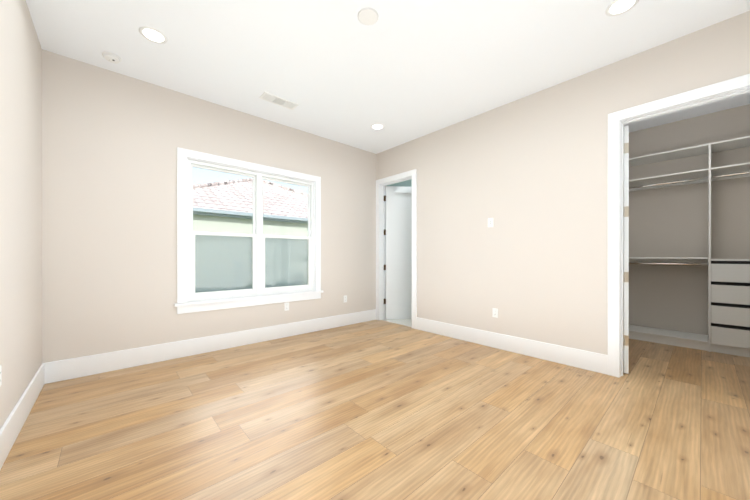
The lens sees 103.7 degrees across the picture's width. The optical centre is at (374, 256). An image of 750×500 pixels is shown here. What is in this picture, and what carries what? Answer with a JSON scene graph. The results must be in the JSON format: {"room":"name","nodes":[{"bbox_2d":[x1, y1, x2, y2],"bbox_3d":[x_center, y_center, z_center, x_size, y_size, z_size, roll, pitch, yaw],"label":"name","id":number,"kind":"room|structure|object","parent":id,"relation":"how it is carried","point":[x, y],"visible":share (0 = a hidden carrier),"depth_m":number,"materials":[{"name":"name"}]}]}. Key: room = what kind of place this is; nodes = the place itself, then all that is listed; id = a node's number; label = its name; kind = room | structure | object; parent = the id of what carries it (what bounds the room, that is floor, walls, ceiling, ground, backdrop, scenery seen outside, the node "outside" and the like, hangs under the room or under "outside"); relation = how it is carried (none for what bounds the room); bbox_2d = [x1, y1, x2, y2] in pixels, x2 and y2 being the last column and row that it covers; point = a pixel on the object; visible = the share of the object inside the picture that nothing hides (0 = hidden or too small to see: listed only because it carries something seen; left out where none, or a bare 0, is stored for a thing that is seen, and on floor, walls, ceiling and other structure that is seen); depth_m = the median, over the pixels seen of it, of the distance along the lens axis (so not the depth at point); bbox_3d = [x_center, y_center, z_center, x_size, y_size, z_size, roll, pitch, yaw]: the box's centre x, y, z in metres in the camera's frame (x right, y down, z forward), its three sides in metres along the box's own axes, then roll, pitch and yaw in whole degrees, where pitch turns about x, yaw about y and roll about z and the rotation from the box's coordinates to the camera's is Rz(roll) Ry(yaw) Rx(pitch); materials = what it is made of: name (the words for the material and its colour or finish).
{"room":"empty bedroom","nodes":[
{"label":"empty bedroom","id":0,"kind":"room"},
{"bbox_2d":[0,0,41,428],"bbox_3d":[-1.325,-0.357,0.699,0.120,3.020,5.150,0,0,-42],"label":"wall","id":1,"kind":"structure","parent":0,"point":[20,205],"depth_m":2.00,"materials":[{"name":"beige paint"}]},
{"bbox_2d":[0,365,1,385],"bbox_3d":[-2.064,0.662,1.619,0.009,0.115,0.070,0,0,-42],"label":"outlet","id":2,"kind":"object","parent":1,"relation":"attached to","point":[0,375],"visible":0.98,"depth_m":1.63,"materials":[{"name":"white plastic"}]},
{"bbox_2d":[0,362,47,469],"bbox_3d":[-1.272,1.058,0.747,0.019,0.190,5.150,0,0,-42],"label":"baseboard","id":3,"kind":"structure","parent":1,"relation":"attached to","point":[47,373],"depth_m":1.94,"materials":[{"name":"white paint"}]},
{"bbox_2d":[42,49,375,362],"bbox_3d":[-0.689,-0.361,4.815,6.570,3.020,0.120,0,0,-42],"label":"wall","id":4,"kind":"structure","parent":0,"point":[112,141],"depth_m":3.12,"materials":[{"name":"beige paint"}]},
{"bbox_2d":[48,309,375,382],"bbox_3d":[-1.471,1.054,4.019,4.040,0.190,0.019,0,0,-42],"label":"baseboard","id":5,"kind":"structure","parent":4,"relation":"attached to","point":[66,369],"depth_m":3.38,"materials":[{"name":"white paint"}]},
{"bbox_2d":[174,147,323,313],"bbox_3d":[-1.565,-0.293,3.980,1.930,1.885,0.146,0,0,-42],"label":"window","id":6,"kind":"structure","parent":4,"relation":"in","point":[257,235],"depth_m":3.86,"materials":[{"name":"white paint"}]},
{"bbox_2d":[195,235,307,292],"bbox_3d":[-1.608,0.102,4.028,1.590,0.767,0.010,0,0,-42],"label":"window panes","id":7,"kind":"object","parent":6,"relation":"attached to","point":[287,263],"depth_m":3.89,"materials":[{"name":"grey glass"}]},
{"bbox_2d":[284,302,288,310],"bbox_3d":[-1.262,0.714,4.214,0.070,0.115,0.009,0,0,-42],"label":"outlet","id":8,"kind":"object","parent":4,"relation":"attached to","point":[286,306],"visible":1,"depth_m":4.21,"materials":[{"name":"white plastic"}]},
{"bbox_2d":[0,320,749,499],"bbox_3d":[1.073,1.201,2.857,6.570,0.100,5.390,0,0,-42],"label":"floor","id":9,"kind":"structure","parent":0,"point":[377,410],"depth_m":2.00,"materials":[{"name":"brown wood"}]},
{"bbox_2d":[629,136,749,357],"bbox_3d":[4.059,-0.110,3.860,0.468,2.520,2.050,0,0,-42],"label":"system","id":10,"kind":"object","parent":9,"relation":"on","point":[728,328],"visible":0.81,"depth_m":3.56,"materials":[{"name":"white wood"}]},
{"bbox_2d":[26,0,749,153],"bbox_3d":[1.073,-1.919,2.854,6.570,0.100,5.390,0,0,-42],"label":"ceiling","id":11,"kind":"structure","parent":0,"point":[403,71],"depth_m":2.66,"materials":[{"name":"white paint"}]},
{"bbox_2d":[102,52,121,63],"bbox_3d":[-2.458,-1.851,2.751,0.136,0.036,0.136,0,0,-42],"label":"smoke detector","id":12,"kind":"object","parent":11,"relation":"attached to","point":[112,57],"visible":0.96,"depth_m":2.73,"materials":[{"name":"white plastic"}]},
{"bbox_2d":[139,26,167,43],"bbox_3d":[-1.871,-1.866,2.486,0.196,0.006,0.196,0,0,-42],"label":"recessed light","id":13,"kind":"object","parent":11,"relation":"in","point":[152,34],"visible":1,"depth_m":2.48,"materials":[{"name":"white plastic"}]},
{"bbox_2d":[259,92,298,109],"bbox_3d":[-1.149,-1.863,3.538,0.420,0.013,0.170,0,0,-42],"label":"ceiling vent","id":14,"kind":"object","parent":11,"relation":"in","point":[274,99],"visible":1,"depth_m":3.52,"materials":[{"name":"white plastic"}]},
{"bbox_2d":[358,8,378,24],"bbox_3d":[-0.054,-1.863,2.291,0.164,0.010,0.164,0,0,-42],"label":"smoke detector","id":15,"kind":"object","parent":11,"relation":"attached to","point":[368,16],"visible":1,"depth_m":2.28,"materials":[{"name":"white plastic"}]},
{"bbox_2d":[371,124,383,129],"bbox_3d":[0.035,-1.868,4.240,0.196,0.006,0.196,0,0,-42],"label":"recessed light","id":16,"kind":"object","parent":11,"relation":"in","point":[377,126],"visible":1,"depth_m":4.23,"materials":[{"name":"white plastic"}]},
{"bbox_2d":[605,0,638,15],"bbox_3d":[1.838,-1.865,2.190,0.196,0.006,0.196,0,0,-42],"label":"recessed light","id":17,"kind":"object","parent":11,"relation":"in","point":[617,7],"visible":1,"depth_m":2.20,"materials":[{"name":"white plastic"}]},
{"bbox_2d":[384,319,411,326],"bbox_3d":[1.446,1.146,5.512,2.225,0.004,1.700,0,0,-42],"label":"floor","id":18,"kind":"structure","parent":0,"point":[406,322],"depth_m":5.19,"materials":[{"name":"beige tile"}]},
{"bbox_2d":[387,179,411,186],"bbox_3d":[0.690,-0.361,4.817,0.004,3.020,1.680,0,0,-42],"label":"wall","id":19,"kind":"structure","parent":0,"point":[407,183],"depth_m":5.01,"materials":[{"name":"paint"}]},
{"bbox_2d":[376,11,749,354],"bbox_3d":[1.791,-0.360,3.501,0.120,3.020,5.150,0,0,-42],"label":"wall","id":20,"kind":"structure","parent":0,"point":[528,174],"depth_m":3.35,"materials":[{"name":"beige paint"}]},
{"bbox_2d":[376,169,416,328],"bbox_3d":[0.390,-0.119,5.059,0.166,2.535,0.950,0,0,-42],"label":"door frame","id":21,"kind":"structure","parent":20,"relation":"attached to","point":[413,173],"depth_m":5.30,"materials":[{"name":"white paint"}]},
{"bbox_2d":[385,186,411,318],"bbox_3d":[0.569,-0.070,5.409,0.638,2.420,0.483,0,0,-42],"label":"bathroom door","id":22,"kind":"structure","parent":20,"relation":"in","point":[398,265],"depth_m":5.38,"materials":[{"name":"white paint"}]},
{"bbox_2d":[488,218,492,226],"bbox_3d":[1.474,-0.434,3.757,0.009,0.115,0.070,0,0,-42],"label":"light switch","id":23,"kind":"object","parent":20,"relation":"attached to","point":[490,222],"visible":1,"depth_m":3.75,"materials":[{"name":"white plastic"}]},
{"bbox_2d":[492,308,497,317],"bbox_3d":[1.515,0.710,3.712,0.009,0.115,0.070,0,0,-42],"label":"outlet","id":24,"kind":"object","parent":20,"relation":"attached to","point":[494,312],"visible":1,"depth_m":3.71,"materials":[{"name":"white plastic"}]},
{"bbox_2d":[416,317,607,374],"bbox_3d":[1.463,1.055,3.765,0.016,0.190,2.410,0,0,-42],"label":"baseboard","id":25,"kind":"structure","parent":20,"relation":"attached to","point":[592,361],"depth_m":3.45,"materials":[{"name":"white paint"}]},
{"bbox_2d":[623,125,628,373],"bbox_3d":[2.661,-0.068,3.210,0.782,2.420,0.257,0,0,-42],"label":"closet door","id":26,"kind":"structure","parent":20,"relation":"in","point":[626,270],"depth_m":2.88,"materials":[{"name":"white paint"}]},
{"bbox_2d":[608,74,749,377],"bbox_3d":[2.647,-0.079,2.549,0.120,2.460,0.830,0,0,-42],"label":"door frame","id":27,"kind":"structure","parent":20,"relation":"attached to","point":[692,104],"depth_m":2.80,"materials":[{"name":"white paint"}]},
{"bbox_2d":[629,104,749,334],"bbox_3d":[4.277,-0.360,4.056,0.120,3.020,2.290,0,0,-42],"label":"wall","id":28,"kind":"structure","parent":0,"point":[671,221],"depth_m":4.03,"materials":[{"name":"paint"}]},
{"bbox_3d":[2.673,-0.359,2.613,0.004,3.020,2.050,0,0,-42],"label":"wall","id":29,"kind":"structure","parent":0,"visible":0},
{"bbox_2d":[624,92,749,124],"bbox_3d":[2.701,-0.116,2.599,0.019,2.535,0.980,0,0,-42],"label":"trim","id":30,"kind":"structure","parent":29,"relation":"attached to","point":[690,107],"depth_m":2.56,"materials":[{"name":"white paint"}]},
{"label":"outside","id":31,"kind":"structure","parent":0,"visible":0},
{"bbox_3d":[-17.663,1.325,26.436,70.000,0.100,54.730,0,0,-42],"label":"lawn","id":32,"kind":"structure","parent":31,"visible":0},
{"bbox_2d":[193,178,307,236],"bbox_3d":[-6.261,-1.447,15.847,12.341,5.467,11.720,0,0,-42],"label":"neighbouring house","id":33,"kind":"structure","parent":32,"relation":"on","point":[233,207],"depth_m":10.92,"materials":[{"name":"paint"}]}
]}

